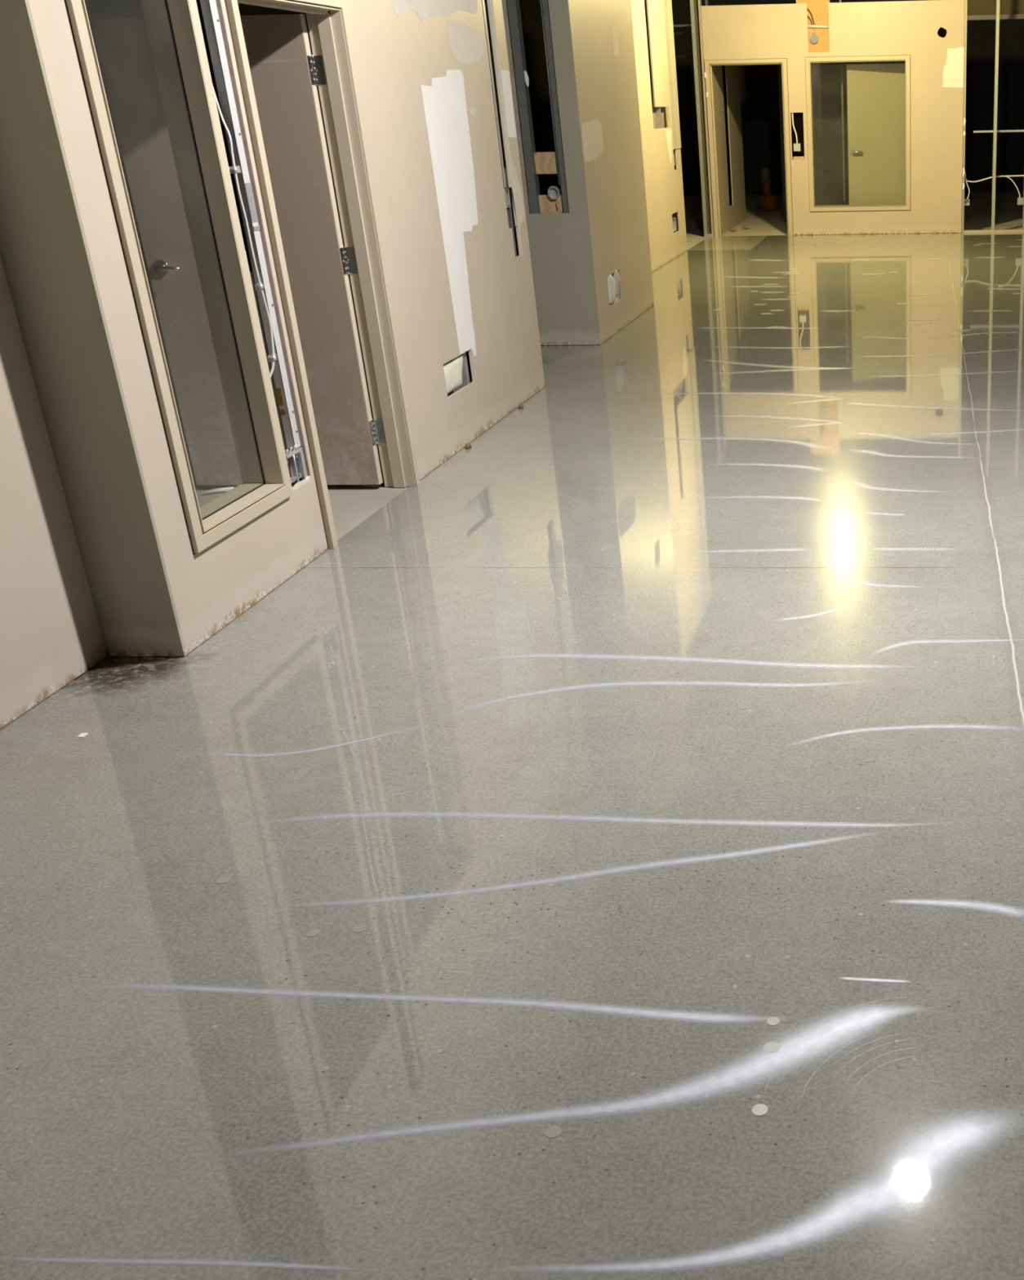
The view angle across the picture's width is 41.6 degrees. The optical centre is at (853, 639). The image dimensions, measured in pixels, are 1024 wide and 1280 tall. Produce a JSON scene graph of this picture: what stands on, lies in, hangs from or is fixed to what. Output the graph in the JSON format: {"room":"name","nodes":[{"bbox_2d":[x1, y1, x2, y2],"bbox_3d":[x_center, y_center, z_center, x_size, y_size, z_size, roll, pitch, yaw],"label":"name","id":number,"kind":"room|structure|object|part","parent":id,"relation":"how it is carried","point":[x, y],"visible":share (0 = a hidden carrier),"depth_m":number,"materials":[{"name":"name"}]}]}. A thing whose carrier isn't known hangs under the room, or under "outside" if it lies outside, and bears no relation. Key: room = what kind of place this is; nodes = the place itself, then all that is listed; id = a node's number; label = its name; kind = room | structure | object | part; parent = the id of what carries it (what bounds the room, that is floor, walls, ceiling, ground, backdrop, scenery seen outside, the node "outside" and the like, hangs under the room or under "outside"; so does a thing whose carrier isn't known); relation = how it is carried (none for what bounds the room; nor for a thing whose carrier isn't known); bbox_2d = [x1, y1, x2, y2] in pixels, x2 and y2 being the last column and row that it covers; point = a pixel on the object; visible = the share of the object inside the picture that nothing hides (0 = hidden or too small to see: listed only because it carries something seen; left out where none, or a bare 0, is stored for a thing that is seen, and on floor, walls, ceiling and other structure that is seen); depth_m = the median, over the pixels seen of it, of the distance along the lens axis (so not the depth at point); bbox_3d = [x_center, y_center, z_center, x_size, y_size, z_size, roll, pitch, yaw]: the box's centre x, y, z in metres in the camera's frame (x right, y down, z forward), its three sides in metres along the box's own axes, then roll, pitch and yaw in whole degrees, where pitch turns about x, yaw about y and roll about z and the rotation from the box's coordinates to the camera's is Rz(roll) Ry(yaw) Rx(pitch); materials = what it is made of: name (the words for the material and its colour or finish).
{"room":"unfinished office interior","nodes":[
{"label":"unfinished office interior","id":0,"kind":"room"},
{"bbox_2d":[0,256,107,728],"bbox_3d":[-2.936,-0.043,-1.565,0.120,4.797,10.857,0,23,3],"label":"wall","id":1,"kind":"structure","parent":0,"point":[51,634],"depth_m":3.98,"materials":[{"name":"beige paint"}]},
{"bbox_2d":[0,0,186,656],"bbox_3d":[-2.526,-2.158,3.430,0.390,4.797,0.016,0,23,3],"label":"wall","id":2,"kind":"structure","parent":0,"point":[45,255],"depth_m":3.96,"materials":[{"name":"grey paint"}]},
{"bbox_2d":[84,0,368,393],"bbox_3d":[-4.067,-2.158,5.889,3.472,2.950,4.600,0,23,3],"label":"wall","id":3,"kind":"structure","parent":0,"point":[95,9],"depth_m":7.62,"materials":[{"name":"paint"}]},
{"bbox_2d":[195,0,297,487],"bbox_3d":[-2.353,-2.576,4.417,0.042,4.800,0.049,0,23,3],"label":"wall","id":4,"kind":"structure","parent":0,"point":[197,1],"depth_m":4.82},
{"bbox_2d":[28,0,544,653],"bbox_3d":[-2.281,-3.033,5.493,0.132,4.797,4.486,0,23,3],"label":"wall","id":5,"kind":"structure","parent":0,"point":[458,284],"depth_m":6.26,"materials":[{"name":"beige paint"}]},
{"bbox_2d":[63,0,293,555],"bbox_3d":[-2.345,-1.356,4.343,0.162,2.000,0.728,0,23,3],"label":"window","id":6,"kind":"structure","parent":5,"relation":"in","point":[173,27],"depth_m":4.52,"materials":[{"name":"paint"}]},
{"bbox_2d":[199,0,300,448],"bbox_3d":[-2.313,-2.785,4.325,0.040,4.344,0.058,0,23,3],"label":"stud","id":7,"kind":"object","parent":5,"relation":"attached to","point":[209,11],"visible":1,"depth_m":4.79,"materials":[{"name":"metal"}]},
{"bbox_2d":[228,165,240,173],"bbox_3d":[-2.275,-1.738,4.691,0.026,0.024,0.077,0,23,3],"label":"clamp","id":8,"kind":"object","parent":7,"relation":"attached to","point":[237,169],"visible":0.94,"depth_m":4.66,"materials":[{"name":"metal"}]},
{"bbox_2d":[212,84,275,377],"bbox_3d":[-2.307,-1.697,4.673,0.080,1.619,0.109,0,23,3],"label":"conduit","id":9,"kind":"object","parent":7,"relation":"attached to","point":[230,143],"visible":0.73,"depth_m":4.76,"materials":[{"name":"white metal"}]},
{"bbox_2d":[254,282,263,290],"bbox_3d":[-2.266,-1.355,4.865,0.026,0.024,0.053,0,23,3],"label":"clamp","id":10,"kind":"object","parent":9,"relation":"attached to","point":[257,286],"visible":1,"depth_m":4.84,"materials":[{"name":"metal"}]},
{"bbox_2d":[266,352,276,361],"bbox_3d":[-2.262,-1.105,4.966,0.026,0.024,0.061,0,23,3],"label":"clamp","id":11,"kind":"object","parent":9,"relation":"attached to","point":[270,357],"visible":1,"depth_m":4.94,"materials":[{"name":"metal"}]},
{"bbox_3d":[-2.272,-1.640,4.807,0.005,0.170,0.049,0,23,3],"label":"splice plate","id":12,"kind":"part","parent":7,"relation":"part of","materials":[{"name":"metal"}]},
{"bbox_2d":[91,0,420,549],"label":"door","id":13,"kind":"structure","parent":5,"relation":"in","point":[279,75],"depth_m":5.77,"materials":[{"name":"paint"}]},
{"bbox_3d":[-3.159,-1.712,5.842,0.150,0.068,0.069,0,23,3],"label":"lever handle","id":14,"kind":"part","parent":13,"relation":"part of","materials":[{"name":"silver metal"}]},
{"bbox_3d":[-2.212,-1.580,5.438,0.024,2.166,1.009,0,23,3],"label":"frame","id":15,"kind":"part","parent":13,"relation":"part of","materials":[{"name":"paint"}]},
{"bbox_2d":[284,444,307,483],"bbox_3d":[-2.287,-0.714,5.144,0.080,0.152,0.137,0,23,3],"label":"junction box","id":16,"kind":"object","parent":5,"relation":"attached to","point":[293,478],"depth_m":5.18,"materials":[{"name":"metal"}]},
{"bbox_3d":[-2.275,-0.714,5.144,0.055,0.152,0.137,0,23,3],"label":"box bracket","id":17,"kind":"part","parent":16,"relation":"part of","materials":[{"name":"silver metal"}]},
{"bbox_2d":[443,354,462,393],"bbox_3d":[-2.178,-1.446,6.901,0.056,0.177,0.400,0,23,3],"label":"insulation wad","id":18,"kind":"object","parent":5,"relation":"attached to","point":[452,369],"visible":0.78,"depth_m":6.87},
{"bbox_2d":[456,351,470,391],"bbox_3d":[-2.200,-1.611,7.077,0.070,0.850,0.039,0,23,3],"label":"stud","id":19,"kind":"object","parent":5,"relation":"attached to","point":[465,377],"visible":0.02,"depth_m":7.11,"materials":[{"name":"metal"}]},
{"bbox_2d":[481,0,506,187],"bbox_3d":[-2.185,-4.361,7.002,0.094,3.525,0.040,0,23,3],"label":"stud","id":20,"kind":"object","parent":5,"relation":"attached to","point":[482,1],"visible":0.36,"depth_m":7.47,"materials":[{"name":"metal"}]},
{"bbox_2d":[503,168,516,256],"bbox_3d":[-2.151,-2.259,7.994,0.090,1.330,0.054,0,23,3],"label":"stud","id":21,"kind":"object","parent":5,"relation":"attached to","point":[508,209],"visible":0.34,"depth_m":7.83,"materials":[{"name":"metal"}]},
{"bbox_2d":[504,188,511,208],"bbox_3d":[-2.134,-2.687,7.727,0.066,0.105,0.080,0,23,3],"label":"junction box","id":22,"kind":"object","parent":21,"relation":"attached to","point":[506,190],"visible":0.37,"depth_m":7.76,"materials":[{"name":"metal"}]},
{"bbox_2d":[447,351,471,396],"bbox_3d":[-2.254,-1.455,6.902,0.007,0.400,1.000,0,23,3],"label":"wall","id":23,"kind":"structure","parent":0,"point":[467,352],"depth_m":7.34,"materials":[{"name":"black"}]},
{"bbox_2d":[0,190,1023,1279],"bbox_3d":[0.065,-2.465,10.369,15.000,0.122,35.000,0,23,3],"label":"floor","id":24,"kind":"structure","parent":0,"point":[601,858],"depth_m":3.17,"materials":[{"name":"concrete"}]},
{"bbox_2d":[76,733,88,737],"bbox_3d":[-2.309,0.285,3.805,0.020,0.002,0.025,0,23,3],"label":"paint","id":25,"kind":"object","parent":24,"relation":"on","point":[82,735],"visible":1,"depth_m":3.80,"materials":[{"name":"white paint"}]},
{"bbox_2d":[202,486,234,494],"bbox_3d":[-3.116,-0.734,6.237,0.141,0.024,0.031,-9,24,-19],"label":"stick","id":26,"kind":"object","parent":24,"relation":"on","point":[223,489],"visible":0.86,"depth_m":6.23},
{"bbox_2d":[215,875,231,884],"bbox_3d":[-1.524,0.580,3.071,0.034,0.001,0.034,0,23,3],"label":"light","id":27,"kind":"object","parent":24,"relation":"on","point":[219,879],"depth_m":3.07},
{"bbox_2d":[306,928,319,937],"bbox_3d":[-1.218,0.661,2.865,0.028,0.001,0.028,0,23,3],"label":"light","id":28,"kind":"object","parent":24,"relation":"on","point":[309,932],"depth_m":2.87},
{"bbox_2d":[352,924,367,933],"bbox_3d":[-1.117,0.654,2.877,0.032,0.001,0.032,0,23,3],"label":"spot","id":29,"kind":"object","parent":24,"relation":"on","point":[357,928],"depth_m":2.88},
{"bbox_2d":[464,442,471,448],"bbox_3d":[-2.116,-1.069,6.972,0.028,0.029,0.056,0,23,3],"label":"crumb","id":30,"kind":"object","parent":24,"relation":"on","point":[468,446],"visible":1,"depth_m":6.96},
{"bbox_2d":[517,403,523,408],"bbox_3d":[-2.063,-1.458,7.895,0.028,0.028,0.061,0,23,3],"label":"crumb","id":31,"kind":"object","parent":24,"relation":"on","point":[520,406],"visible":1,"depth_m":7.87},
{"bbox_2d":[506,0,540,213],"bbox_3d":[-2.415,-3.692,9.448,0.068,2.950,0.080,0,23,3],"label":"stud","id":32,"kind":"object","parent":24,"relation":"on","point":[513,6],"visible":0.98,"depth_m":9.31,"materials":[{"name":"metal"}]},
{"bbox_2d":[524,71,528,87],"bbox_3d":[-2.376,-4.085,9.245,0.028,0.110,0.006,0,23,3],"label":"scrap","id":33,"kind":"object","parent":32,"relation":"attached to","point":[526,78],"visible":1,"depth_m":9.24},
{"bbox_2d":[544,1125,561,1137],"bbox_3d":[-0.542,0.888,2.294,0.030,0.001,0.030,0,23,3],"label":"spot","id":34,"kind":"object","parent":24,"relation":"on","point":[550,1131],"depth_m":2.29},
{"bbox_2d":[541,0,568,213],"bbox_3d":[-2.173,-3.692,9.435,0.048,2.950,0.080,0,23,3],"label":"stud","id":35,"kind":"object","parent":24,"relation":"on","point":[544,2],"visible":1,"depth_m":9.30,"materials":[{"name":"metal"}]},
{"bbox_2d":[533,151,559,173],"bbox_3d":[-2.286,-3.568,9.499,0.183,0.153,0.040,0,23,3],"label":"wood block","id":36,"kind":"object","parent":35,"relation":"attached to","point":[544,162],"visible":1,"depth_m":9.48,"materials":[{"name":"brown wood"}]},
{"bbox_2d":[539,0,559,185],"bbox_3d":[-2.218,-4.201,9.190,0.013,1.720,0.014,0,23,3],"label":"conduit pipe","id":37,"kind":"object","parent":35,"relation":"attached to","point":[540,1],"visible":1,"depth_m":9.27,"materials":[{"name":"metal"}]},
{"bbox_2d":[537,194,563,213],"bbox_3d":[-2.281,-3.290,9.617,0.183,0.153,0.040,0,23,3],"label":"wood block","id":38,"kind":"object","parent":35,"relation":"attached to","point":[547,205],"visible":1,"depth_m":9.60,"materials":[{"name":"brown wood"}]},
{"bbox_2d":[547,186,559,199],"bbox_3d":[-2.248,-3.360,9.540,0.083,0.092,0.043,0,23,3],"label":"box","id":39,"kind":"object","parent":35,"relation":"attached to","point":[553,192],"visible":1,"depth_m":9.54,"materials":[{"name":"metal"}]},
{"bbox_2d":[654,106,662,128],"bbox_3d":[-2.270,-5.978,14.861,0.054,2.950,0.040,0,23,3],"label":"stud","id":40,"kind":"object","parent":24,"relation":"on","point":[658,117],"visible":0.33,"depth_m":14.79,"materials":[{"name":"metal"}]},
{"bbox_2d":[672,0,708,224],"bbox_3d":[-2.535,-8.178,19.511,0.790,3.400,0.040,0,23,3],"label":"frame","id":41,"kind":"object","parent":24,"relation":"on","point":[705,1],"visible":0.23,"depth_m":19.09,"materials":[{"name":"metal"}]},
{"bbox_2d":[703,233,714,236],"bbox_3d":[-2.058,-5.792,18.162,0.142,0.035,0.096,0,23,3],"label":"floor track","id":42,"kind":"object","parent":24,"relation":"on","point":[708,234],"visible":1,"depth_m":18.12,"materials":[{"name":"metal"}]},
{"bbox_2d":[689,0,708,234],"bbox_3d":[-2.132,-7.337,17.516,0.054,3.314,0.090,0,23,3],"label":"stud","id":43,"kind":"object","parent":42,"relation":"on","point":[691,2],"visible":1,"depth_m":17.52,"materials":[{"name":"metal"}]},
{"bbox_2d":[694,0,711,233],"bbox_3d":[-2.076,-7.347,17.536,0.050,3.314,0.040,0,23,3],"label":"stud","id":44,"kind":"object","parent":42,"relation":"on","point":[696,12],"visible":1,"depth_m":17.55,"materials":[{"name":"silver metal"}]},
{"bbox_2d":[697,0,713,234],"bbox_3d":[-2.031,-7.198,17.567,0.032,3.014,0.094,0,23,3],"label":"stud","id":45,"kind":"object","parent":42,"relation":"on","point":[699,1],"visible":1,"depth_m":17.50,"materials":[{"name":"metal"}]},
{"bbox_2d":[728,227,736,231],"bbox_3d":[-1.776,-6.056,18.747,0.106,0.054,0.056,0,23,3],"label":"rubble piece","id":46,"kind":"object","parent":24,"relation":"on","point":[732,229],"visible":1,"depth_m":18.73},
{"bbox_2d":[742,225,749,229],"bbox_3d":[-1.615,-6.211,19.107,0.106,0.054,0.056,0,23,3],"label":"rubble piece","id":47,"kind":"object","parent":24,"relation":"on","point":[745,227],"visible":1,"depth_m":19.09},
{"bbox_2d":[751,1103,767,1115],"bbox_3d":[-0.172,0.864,2.335,0.030,0.001,0.030,0,23,3],"label":"light","id":48,"kind":"object","parent":24,"relation":"on","point":[757,1109],"depth_m":2.33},
{"bbox_2d":[758,167,777,211],"bbox_3d":[-1.500,-7.914,22.284,0.350,0.720,0.350,0,23,3],"label":"vacuum","id":49,"kind":"object","parent":24,"relation":"on","point":[767,202],"visible":1,"depth_m":22.22,"materials":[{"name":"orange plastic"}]},
{"bbox_2d":[758,194,777,211],"bbox_3d":[-1.496,-7.706,22.371,0.350,0.270,0.350,0,23,3],"label":"tub","id":50,"kind":"object","parent":49,"relation":"in","point":[767,202],"depth_m":22.25,"materials":[{"name":"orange plastic"}]},
{"bbox_2d":[763,1041,779,1053],"bbox_3d":[-0.161,0.799,2.488,0.032,0.001,0.032,0,23,3],"label":"light","id":51,"kind":"object","parent":24,"relation":"on","point":[768,1046],"depth_m":2.49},
{"bbox_2d":[766,1017,779,1025],"bbox_3d":[-0.162,0.768,2.560,0.026,0.001,0.026,0,23,3],"label":"light","id":52,"kind":"object","parent":24,"relation":"on","point":[770,1020],"depth_m":2.56,"materials":[{"name":"white"}]},
{"bbox_2d":[845,63,905,204],"bbox_3d":[0.391,-6.911,17.891,0.930,2.193,0.123,-5,23,-8],"label":"door","id":53,"kind":"structure","parent":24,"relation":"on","point":[875,93],"depth_m":17.82,"materials":[{"name":"yellow paint"}]},
{"bbox_3d":[0.046,-6.847,17.829,0.161,0.090,0.078,-5,23,-8],"label":"lever handle","id":54,"kind":"part","parent":53,"relation":"part of","materials":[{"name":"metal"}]},
{"bbox_2d":[960,0,967,232],"bbox_3d":[1.517,-7.263,17.344,0.035,3.250,0.094,0,23,3],"label":"stud","id":55,"kind":"object","parent":24,"relation":"on","point":[965,1],"visible":1,"depth_m":17.28,"materials":[{"name":"metal"}]},
{"bbox_2d":[962,167,964,177],"bbox_3d":[1.532,-6.487,17.615,0.037,0.124,0.009,0,23,3],"label":"lump","id":56,"kind":"object","parent":55,"relation":"attached to","point":[963,169],"visible":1,"depth_m":17.61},
{"bbox_2d":[964,199,969,205],"bbox_3d":[1.594,-6.141,17.811,0.070,0.085,0.060,0,23,3],"label":"junction box","id":57,"kind":"object","parent":55,"relation":"attached to","point":[966,202],"visible":1,"depth_m":17.83,"materials":[{"name":"metal"}]},
{"bbox_2d":[964,178,969,199],"bbox_3d":[1.594,-6.306,17.747,0.071,0.275,0.016,0,23,3],"label":"electrical cable","id":58,"kind":"object","parent":57,"relation":"attached to","point":[965,179],"visible":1,"depth_m":17.74,"materials":[{"name":"white plastic"}]},
{"bbox_2d":[964,229,1023,232],"bbox_3d":[2.773,-5.776,17.902,2.422,0.030,0.096,0,23,3],"label":"floor track","id":59,"kind":"object","parent":24,"relation":"on","point":[981,230],"visible":1,"depth_m":17.90,"materials":[{"name":"silver metal"}]},
{"bbox_2d":[991,0,999,230],"bbox_3d":[1.938,-7.415,17.259,0.046,3.520,0.090,0,23,3],"label":"stud","id":60,"kind":"object","parent":59,"relation":"on","point":[997,2],"visible":1,"depth_m":17.31,"materials":[{"name":"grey metal"}]},
{"bbox_2d":[964,172,1023,182],"bbox_3d":[1.988,-6.463,17.723,0.875,0.139,0.020,0,23,3],"label":"electrical cable","id":61,"kind":"object","parent":60,"relation":"hanging from","point":[965,172],"visible":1,"depth_m":17.73,"materials":[{"name":"white plastic"}]},
{"bbox_2d":[1022,188,1023,229],"bbox_3d":[2.376,-7.414,17.235,0.046,3.520,0.090,0,23,3],"label":"stud","id":62,"kind":"object","parent":59,"relation":"on","point":[1023,188],"visible":1,"depth_m":17.82,"materials":[{"name":"metal"}]},
{"bbox_2d":[973,129,1023,133],"bbox_3d":[2.039,-7.006,17.488,0.770,0.025,0.017,0,23,3],"label":"channel","id":63,"kind":"object","parent":62,"relation":"attached to","point":[1002,131],"visible":1,"depth_m":17.48,"materials":[{"name":"metal"}]},
{"bbox_2d":[1017,197,1023,204],"bbox_3d":[2.337,-6.140,17.769,0.083,0.093,0.062,0,23,3],"label":"junction box","id":64,"kind":"object","parent":62,"relation":"attached to","point":[1020,200],"visible":1,"depth_m":17.74,"materials":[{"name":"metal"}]},
{"bbox_2d":[1000,175,1020,197],"bbox_3d":[2.194,-6.315,17.699,0.281,0.304,0.016,0,23,3],"label":"electrical cable","id":65,"kind":"object","parent":64,"relation":"on","point":[1001,175],"visible":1,"depth_m":17.68,"materials":[{"name":"white plastic"}]},
{"bbox_2d":[506,0,543,201],"bbox_3d":[-7.521,-4.732,9.774,0.100,4.800,35.100,0,23,3],"label":"wall","id":66,"kind":"structure","parent":0,"point":[521,2],"depth_m":25.78,"materials":[{"name":"silver metal"}]},
{"bbox_2d":[501,0,600,345],"bbox_3d":[-3.062,-4.527,9.074,2.082,4.797,0.017,0,23,3],"label":"wall","id":67,"kind":"structure","parent":0,"point":[560,246],"depth_m":9.64,"materials":[{"name":"grey paint"}]},
{"bbox_2d":[568,0,653,344],"bbox_3d":[-2.285,-4.943,10.027,0.665,4.800,2.139,0,23,3],"label":"wall","id":68,"kind":"structure","parent":0,"point":[602,35],"depth_m":10.32,"materials":[{"name":"beige paint"}]},
{"bbox_2d":[630,0,687,272],"bbox_3d":[-2.317,-6.301,13.243,0.018,4.797,4.830,0,23,3],"label":"wall","id":69,"kind":"structure","parent":0,"point":[664,187],"depth_m":14.57,"materials":[{"name":"beige paint"}]},
{"bbox_2d":[663,0,680,149],"bbox_3d":[-2.252,-7.738,15.064,0.110,3.565,0.355,0,23,3],"label":"channel","id":70,"kind":"object","parent":69,"relation":"attached to","point":[667,3],"visible":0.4,"depth_m":15.38,"materials":[{"name":"beige metal"}]},
{"bbox_2d":[644,0,675,232],"bbox_3d":[-2.316,-6.032,14.862,0.037,2.850,1.400,0,23,3],"label":"wall","id":71,"kind":"structure","parent":0,"point":[663,109],"depth_m":14.63,"materials":[{"name":"beige paint"}]},
{"bbox_2d":[671,217,676,231],"bbox_3d":[-2.229,-5.109,15.629,0.050,0.150,0.300,0,23,3],"label":"junction box","id":72,"kind":"object","parent":71,"relation":"attached to","point":[673,219],"visible":0.38,"depth_m":15.76,"materials":[{"name":"metal"}]},
{"bbox_2d":[721,66,732,205],"bbox_3d":[-1.973,-7.726,18.992,0.030,2.950,2.850,0,23,3],"label":"wall","id":73,"kind":"structure","parent":0,"point":[722,67],"depth_m":19.45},
{"bbox_2d":[711,65,746,234],"bbox_3d":[-1.866,-7.726,18.986,0.016,2.950,2.850,0,23,3],"label":"wall","id":74,"kind":"structure","parent":0,"point":[733,215],"depth_m":19.12,"materials":[{"name":"paint"}]},
{"bbox_2d":[522,0,1023,195],"bbox_3d":[0.910,-11.556,25.557,15.000,4.800,0.100,0,23,3],"label":"wall","id":75,"kind":"structure","parent":0,"point":[758,84],"depth_m":25.86,"materials":[{"name":"black"}]},
{"bbox_2d":[700,0,964,235],"bbox_3d":[-0.257,-7.118,17.464,3.517,2.947,0.018,0,23,3],"label":"wall","id":76,"kind":"structure","parent":0,"point":[762,31],"depth_m":17.17,"materials":[{"name":"beige paint"}]},
{"bbox_2d":[703,57,793,236],"bbox_3d":[-1.435,-6.836,17.701,1.130,2.293,0.159,0,23,3],"label":"door frame","id":77,"kind":"structure","parent":76,"relation":"in","point":[708,64],"depth_m":17.55,"materials":[{"name":"paint"}]},
{"bbox_2d":[793,143,800,151],"bbox_3d":[-0.779,-6.843,17.640,0.095,0.100,0.068,0,23,3],"label":"junction box","id":78,"kind":"object","parent":76,"relation":"attached to","point":[797,147],"visible":1,"depth_m":17.61,"materials":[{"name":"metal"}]},
{"bbox_2d":[791,112,797,143],"bbox_3d":[-0.812,-7.200,17.478,0.077,0.686,0.025,5,24,13],"label":"conduit","id":79,"kind":"object","parent":78,"relation":"attached to","point":[792,113],"visible":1,"depth_m":17.53,"materials":[{"name":"white plastic"}]},
{"bbox_2d":[790,112,804,159],"bbox_3d":[-0.761,-7.020,17.645,0.260,0.850,0.004,0,23,3],"label":"wall opening","id":80,"kind":"structure","parent":76,"relation":"attached to","point":[797,117],"depth_m":17.63,"materials":[{"name":"black"}]},
{"bbox_2d":[792,156,804,159],"bbox_3d":[-0.761,-6.706,17.707,0.155,0.065,0.050,0,23,3],"label":"wood block","id":81,"kind":"object","parent":76,"relation":"attached to","point":[793,157],"visible":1,"depth_m":17.68,"materials":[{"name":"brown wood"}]},
{"bbox_2d":[795,0,829,52],"bbox_3d":[-0.536,-8.306,17.018,0.450,0.900,0.010,0,23,3],"label":"backing","id":82,"kind":"object","parent":76,"relation":"attached to","point":[819,9],"visible":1,"depth_m":17.02,"materials":[{"name":"orange wood"}]},
{"bbox_2d":[807,24,828,27],"bbox_3d":[-0.471,-8.220,17.015,0.281,0.046,0.036,0,23,3],"label":"conduit pipe","id":83,"kind":"object","parent":76,"relation":"attached to","point":[808,25],"visible":1,"depth_m":17.00,"materials":[{"name":"white plastic"}]},
{"bbox_2d":[809,28,817,44],"bbox_3d":[-0.529,-8.114,17.067,0.116,0.183,0.040,0,23,3],"label":"box","id":84,"kind":"object","parent":83,"relation":"attached to","point":[813,38],"visible":1,"depth_m":17.06,"materials":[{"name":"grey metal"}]},
{"bbox_2d":[804,54,910,211],"bbox_3d":[0.080,-6.982,17.562,1.426,1.987,0.162,0,23,3],"label":"window","id":85,"kind":"structure","parent":76,"relation":"in","point":[808,60],"depth_m":17.48,"materials":[{"name":"paint"}]},
{"bbox_2d":[777,61,905,222],"bbox_3d":[0.222,-8.006,19.487,2.700,3.000,0.100,0,23,3],"label":"wall","id":86,"kind":"structure","parent":0,"point":[825,77],"depth_m":19.55,"materials":[{"name":"paint"}]},
{"bbox_2d":[839,0,844,200],"bbox_3d":[-0.157,-7.731,18.080,0.025,2.800,0.020,0,23,3],"label":"stud","id":87,"kind":"object","parent":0,"point":[842,87],"visible":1,"depth_m":18.25,"materials":[{"name":"metal"}]},
{"bbox_2d":[937,26,946,37],"bbox_3d":[1.193,-8.165,17.053,0.300,0.350,0.004,0,23,3],"label":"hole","id":88,"kind":"structure","parent":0,"point":[941,32],"depth_m":17.05,"materials":[{"name":"black"}]},
{"bbox_2d":[967,0,1023,15],"bbox_3d":[2.989,-10.018,18.130,2.840,1.940,0.050,0,23,3],"label":"wall","id":89,"kind":"structure","parent":0,"point":[975,7],"depth_m":18.49,"materials":[{"name":"beige paint"}]},
{"bbox_2d":[967,13,1023,20],"bbox_3d":[3.002,-9.059,18.431,2.840,0.060,0.060,0,23,3],"label":"channel","id":90,"kind":"object","parent":89,"relation":"attached to","point":[1020,15],"visible":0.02,"depth_m":18.46,"materials":[{"name":"metal"}]}
]}

